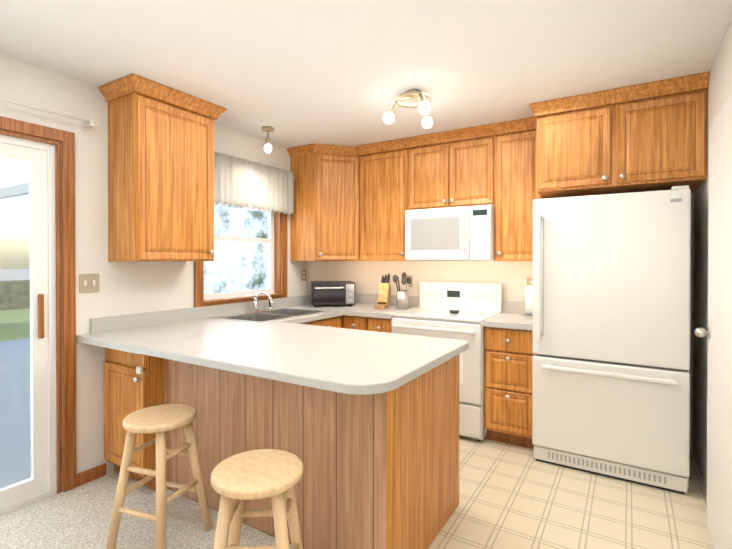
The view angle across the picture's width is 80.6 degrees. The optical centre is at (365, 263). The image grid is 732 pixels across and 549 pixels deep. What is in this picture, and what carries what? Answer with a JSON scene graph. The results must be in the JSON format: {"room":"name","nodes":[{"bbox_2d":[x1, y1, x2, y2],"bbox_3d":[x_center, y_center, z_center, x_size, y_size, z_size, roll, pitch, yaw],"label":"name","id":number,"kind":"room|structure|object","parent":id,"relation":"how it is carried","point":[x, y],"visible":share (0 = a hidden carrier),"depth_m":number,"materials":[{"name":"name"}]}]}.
{"room":"kitchen","nodes":[
{"label":"kitchen","id":0,"kind":"room"},
{"bbox_2d":[0,55,327,474],"bbox_3d":[-1.801,0.125,2.613,0.160,2.440,5.360,0,0,31],"label":"wall","id":1,"kind":"structure","parent":0,"point":[130,287],"depth_m":2.67,"materials":[{"name":"white paint"}]},
{"bbox_2d":[0,116,76,516],"bbox_3d":[-2.293,0.293,1.772,0.158,2.115,1.940,0,0,31],"label":"door frame","id":2,"kind":"structure","parent":1,"relation":"attached to","point":[52,280],"depth_m":2.48,"materials":[{"name":"brown wood"}]},
{"bbox_2d":[0,98,98,127],"bbox_3d":[-2.211,-0.831,1.698,0.087,0.035,2.182,0,0,31],"label":"curtain rod","id":3,"kind":"object","parent":1,"relation":"attached to","point":[88,123],"visible":1,"depth_m":2.42,"materials":[{"name":"white paint"}]},
{"bbox_2d":[79,273,98,292],"bbox_3d":[-1.688,0.123,2.634,0.011,0.115,0.115,0,0,31],"label":"switch plate","id":4,"kind":"object","parent":1,"relation":"attached to","point":[88,283],"visible":1,"depth_m":2.63,"materials":[{"name":"beige plastic"}]},
{"bbox_2d":[76,463,105,486],"bbox_3d":[-2.382,1.310,1.503,0.014,0.085,2.847,0,0,31],"label":"baseboard","id":5,"kind":"structure","parent":1,"relation":"attached to","point":[91,474],"depth_m":2.64,"materials":[{"name":"brown wood"}]},
{"bbox_2d":[98,73,226,260],"bbox_3d":[-1.324,-0.553,2.873,0.373,1.083,0.680,0,0,31],"label":"upper cabinet","id":6,"kind":"object","parent":1,"relation":"attached to","point":[160,172],"visible":1,"depth_m":2.70,"materials":[{"name":"brown wood"}]},
{"bbox_2d":[194,204,286,306],"bbox_3d":[-1.083,-0.215,3.737,0.170,1.155,1.030,0,0,31],"label":"window","id":7,"kind":"structure","parent":1,"relation":"in","point":[276,240],"depth_m":3.92,"materials":[{"name":"brown wood"}]},
{"bbox_2d":[214,151,294,215],"bbox_3d":[-0.990,-0.656,3.677,0.108,0.412,1.130,0,0,31],"label":"valance curtain","id":8,"kind":"object","parent":1,"relation":"attached to","point":[241,183],"visible":0.9,"depth_m":3.65,"materials":[{"name":"white fabric"}]},
{"bbox_2d":[301,269,305,280],"bbox_3d":[-0.630,0.121,4.367,0.009,0.115,0.075,0,0,31],"label":"electrical outlet plate","id":9,"kind":"object","parent":1,"relation":"attached to","point":[303,276],"depth_m":4.36,"materials":[{"name":"beige plastic"}]},
{"bbox_2d":[287,144,359,260],"bbox_3d":[-0.332,-0.562,4.273,0.608,1.083,0.663,0,0,31],"label":"upper cabinet","id":10,"kind":"object","parent":1,"relation":"attached to","point":[325,222],"visible":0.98,"depth_m":4.08,"materials":[{"name":"brown wood"}]},
{"bbox_2d":[1,435,713,548],"bbox_3d":[-0.407,1.412,1.676,3.525,0.120,5.520,0,0,31],"label":"floor","id":11,"kind":"structure","parent":0,"point":[511,496],"depth_m":2.37,"materials":[{"name":"tile"}]},
{"bbox_2d":[0,475,291,548],"bbox_3d":[-1.497,1.350,1.019,2.030,0.012,2.944,0,0,31],"label":"floor carpet","id":12,"kind":"object","parent":11,"relation":"on","point":[79,517],"visible":0.67,"depth_m":2.21,"materials":[{"name":"beige carpet"}]},
{"bbox_2d":[106,404,212,548],"bbox_3d":[-0.986,1.033,2.074,0.344,0.613,0.344,0,0,19],"label":"bar stool","id":13,"kind":"object","parent":12,"relation":"on","point":[159,420],"visible":1,"depth_m":1.99,"materials":[{"name":"brown wood"}]},
{"bbox_2d":[211,449,303,548],"bbox_3d":[-0.385,1.036,1.542,0.344,0.613,0.344,0,0,-2],"label":"bar stool","id":14,"kind":"object","parent":12,"relation":"on","point":[275,475],"visible":1,"depth_m":1.49,"materials":[{"name":"brown wood"}]},
{"bbox_2d":[104,348,458,548],"bbox_3d":[-0.561,0.909,2.562,2.010,0.873,0.971,0,0,31],"label":"base cabinet","id":15,"kind":"object","parent":11,"relation":"on","point":[380,470],"visible":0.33,"depth_m":2.05,"materials":[{"name":"brown wood"}]},
{"bbox_2d":[76,293,359,353],"bbox_3d":[-0.792,0.394,3.476,0.660,0.140,2.514,0,0,31],"label":"countertop","id":16,"kind":"structure","parent":15,"relation":"on","point":[126,333],"depth_m":2.95,"materials":[{"name":"laminate"}]},
{"bbox_2d":[245,291,273,312],"bbox_3d":[-0.843,0.329,3.674,0.226,0.181,0.287,0,0,31],"label":"faucet","id":17,"kind":"object","parent":16,"relation":"on","point":[255,307],"visible":1,"depth_m":3.66,"materials":[{"name":"silver metal"}]},
{"bbox_2d":[212,308,327,322],"bbox_3d":[-0.761,0.507,3.550,0.514,0.174,0.804,0,0,31],"label":"sink","id":18,"kind":"object","parent":16,"relation":"in","point":[271,315],"visible":0.31,"depth_m":3.59,"materials":[{"name":"silver metal"}]},
{"bbox_2d":[311,281,354,306],"bbox_3d":[-0.329,0.301,4.254,0.420,0.235,0.335,0,0,-9],"label":"toaster oven","id":19,"kind":"object","parent":16,"relation":"on","point":[332,292],"visible":1,"depth_m":4.12,"materials":[{"name":"black metal"}]},
{"bbox_2d":[140,321,468,394],"bbox_3d":[-0.290,0.452,2.315,1.408,0.040,1.056,0,0,31],"label":"countertop","id":20,"kind":"structure","parent":15,"relation":"on","point":[337,360],"depth_m":2.07,"materials":[{"name":"laminate"}]},
{"bbox_2d":[299,316,338,327],"bbox_3d":[-0.361,0.898,4.245,0.598,0.872,0.758,0,0,31],"label":"base cabinet","id":21,"kind":"object","parent":11,"relation":"on","point":[333,321],"depth_m":3.67,"materials":[{"name":"brown wood"}]},
{"bbox_2d":[339,315,391,332],"bbox_3d":[0.159,0.899,4.009,0.534,0.872,0.618,0,0,31],"label":"base cabinet","id":22,"kind":"object","parent":11,"relation":"on","point":[365,323],"depth_m":3.75,"materials":[{"name":"brown wood"}]},
{"bbox_2d":[344,294,419,318],"bbox_3d":[0.176,0.391,3.974,0.471,0.140,0.654,0,0,31],"label":"countertop","id":23,"kind":"structure","parent":22,"relation":"on","point":[364,306],"depth_m":4.08,"materials":[{"name":"laminate"}]},
{"bbox_2d":[375,273,390,308],"bbox_3d":[0.167,0.260,4.078,0.100,0.318,0.295,0,0,16],"label":"knife block","id":24,"kind":"object","parent":23,"relation":"on","point":[383,298],"visible":1,"depth_m":4.06,"materials":[{"name":"brown wood"}]},
{"bbox_2d":[393,272,410,308],"bbox_3d":[0.339,0.252,3.980,0.175,0.335,0.144,0,0,31],"label":"utensil crock","id":25,"kind":"object","parent":23,"relation":"on","point":[402,299],"visible":1,"depth_m":3.94,"materials":[{"name":"silver metal"}]},
{"bbox_2d":[391,281,502,440],"bbox_3d":[0.679,0.756,3.621,0.756,1.165,0.700,0,0,31],"label":"range","id":26,"kind":"object","parent":11,"relation":"on","point":[457,310],"visible":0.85,"depth_m":3.38,"materials":[{"name":"white metal"}]},
{"bbox_2d":[484,326,533,448],"bbox_3d":[1.180,0.904,3.364,0.363,0.873,0.655,0,0,31],"label":"base cabinet","id":27,"kind":"object","parent":11,"relation":"on","point":[508,354],"visible":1,"depth_m":3.12,"materials":[{"name":"brown wood"}]},
{"bbox_2d":[482,300,532,329],"bbox_3d":[1.182,0.395,3.363,0.363,0.140,0.648,0,0,31],"label":"countertop","id":28,"kind":"structure","parent":27,"relation":"on","point":[512,317],"depth_m":3.26,"materials":[{"name":"laminate"}]},
{"bbox_2d":[523,280,532,317],"bbox_3d":[1.325,0.278,3.423,0.150,0.291,0.150,0,0,31],"label":"paper towel","id":29,"kind":"object","parent":28,"relation":"on","point":[528,300],"visible":0.4,"depth_m":3.39,"materials":[{"name":"white paper"}]},
{"bbox_2d":[532,185,690,493],"bbox_3d":[1.652,0.448,2.957,0.860,1.791,0.774,0,0,31],"label":"refrigerator","id":30,"kind":"object","parent":11,"relation":"on","point":[611,339],"visible":1,"depth_m":2.65,"materials":[{"name":"white metal"}]},
{"bbox_2d":[0,0,731,147],"bbox_3d":[-0.407,-1.148,1.659,3.525,0.120,5.520,0,0,31],"label":"ceiling","id":31,"kind":"structure","parent":0,"point":[293,73],"depth_m":2.23,"materials":[{"name":"paint"}]},
{"bbox_2d":[262,126,273,152],"bbox_3d":[-0.799,-0.999,3.516,0.100,0.200,0.100,0,0,31],"label":"light","id":32,"kind":"object","parent":31,"relation":"hanging from","point":[267,147],"visible":1,"depth_m":3.50,"materials":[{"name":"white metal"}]},
{"bbox_2d":[383,89,432,127],"bbox_3d":[0.307,-0.999,2.802,0.348,0.190,0.335,0,0,31],"label":"track light","id":33,"kind":"object","parent":31,"relation":"attached to","point":[424,106],"visible":1,"depth_m":2.77,"materials":[{"name":"white glass"}]},
{"bbox_2d":[328,193,693,451],"bbox_3d":[1.059,0.117,3.912,3.365,2.440,0.160,0,0,31],"label":"wall","id":34,"kind":"structure","parent":0,"point":[366,276],"depth_m":3.98,"materials":[{"name":"white paint"}]},
{"bbox_2d":[358,145,407,260],"bbox_3d":[0.240,-0.532,4.120,0.523,1.025,0.328,0,0,31],"label":"upper cabinet","id":35,"kind":"object","parent":34,"relation":"attached to","point":[383,172],"depth_m":3.98,"materials":[{"name":"brown wood"}]},
{"bbox_2d":[406,275,412,286],"bbox_3d":[0.421,0.177,4.202,0.075,0.115,0.009,0,0,31],"label":"electrical outlet plate","id":36,"kind":"object","parent":34,"relation":"attached to","point":[411,276],"depth_m":4.19,"materials":[{"name":"beige"}]},
{"bbox_2d":[408,129,495,209],"bbox_3d":[0.786,-0.755,3.785,0.756,0.575,0.328,0,0,31],"label":"upper cabinet","id":37,"kind":"object","parent":34,"relation":"attached to","point":[494,164],"depth_m":3.63,"materials":[{"name":"brown wood"}]},
{"bbox_2d":[405,204,494,260],"bbox_3d":[0.752,-0.241,3.733,0.752,0.448,0.458,0,0,31],"label":"microwave","id":38,"kind":"object","parent":37,"relation":"attached to","point":[464,233],"visible":1,"depth_m":3.55,"materials":[{"name":"white"}]},
{"bbox_2d":[494,125,544,260],"bbox_3d":[1.264,-0.528,3.494,0.365,1.025,0.328,0,0,31],"label":"upper cabinet","id":39,"kind":"object","parent":34,"relation":"attached to","point":[516,192],"depth_m":3.36,"materials":[{"name":"brown wood"}]},
{"bbox_2d":[527,278,532,284],"bbox_3d":[1.386,0.181,3.613,0.075,0.115,0.009,0,0,31],"label":"electrical outlet plate","id":40,"kind":"object","parent":34,"relation":"attached to","point":[529,280],"depth_m":3.62,"materials":[{"name":"beige plastic"}]},
{"bbox_2d":[529,71,709,197],"bbox_3d":[1.718,-0.796,3.007,0.978,0.598,0.683,0,0,31],"label":"upper cabinet","id":41,"kind":"object","parent":34,"relation":"attached to","point":[648,136],"visible":1,"depth_m":2.73,"materials":[{"name":"brown wood"}]},
{"bbox_2d":[693,20,731,493],"bbox_3d":[1.028,0.138,0.790,0.160,2.440,5.200,0,0,31],"label":"wall","id":42,"kind":"structure","parent":0,"point":[719,90],"depth_m":2.62,"materials":[{"name":"white paint"}]},
{"bbox_2d":[694,92,731,548],"bbox_3d":[1.499,0.330,1.821,0.101,2.018,0.913,0,0,31],"label":"door","id":43,"kind":"structure","parent":42,"relation":"in","point":[719,448],"depth_m":1.90,"materials":[{"name":"white paint"}]},
{"label":"outside","id":44,"kind":"structure","parent":0,"visible":0},
{"bbox_2d":[0,269,30,488],"bbox_3d":[-39.832,1.022,17.097,79.840,1.050,100.000,0,0,31],"label":"ground","id":45,"kind":"structure","parent":44,"point":[15,407],"depth_m":5.03,"materials":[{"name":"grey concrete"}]},
{"bbox_2d":[0,158,267,236],"bbox_3d":[-4.786,0.132,3.875,6.230,2.470,13.200,0,0,31],"label":"porch roof","id":46,"kind":"structure","parent":45,"relation":"on","point":[20,173],"depth_m":6.86,"materials":[{"name":"white paint"}]},
{"bbox_2d":[204,206,267,293],"bbox_3d":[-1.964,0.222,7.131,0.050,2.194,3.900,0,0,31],"label":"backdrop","id":47,"kind":"structure","parent":44,"point":[232,219],"depth_m":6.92,"materials":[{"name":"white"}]}
]}

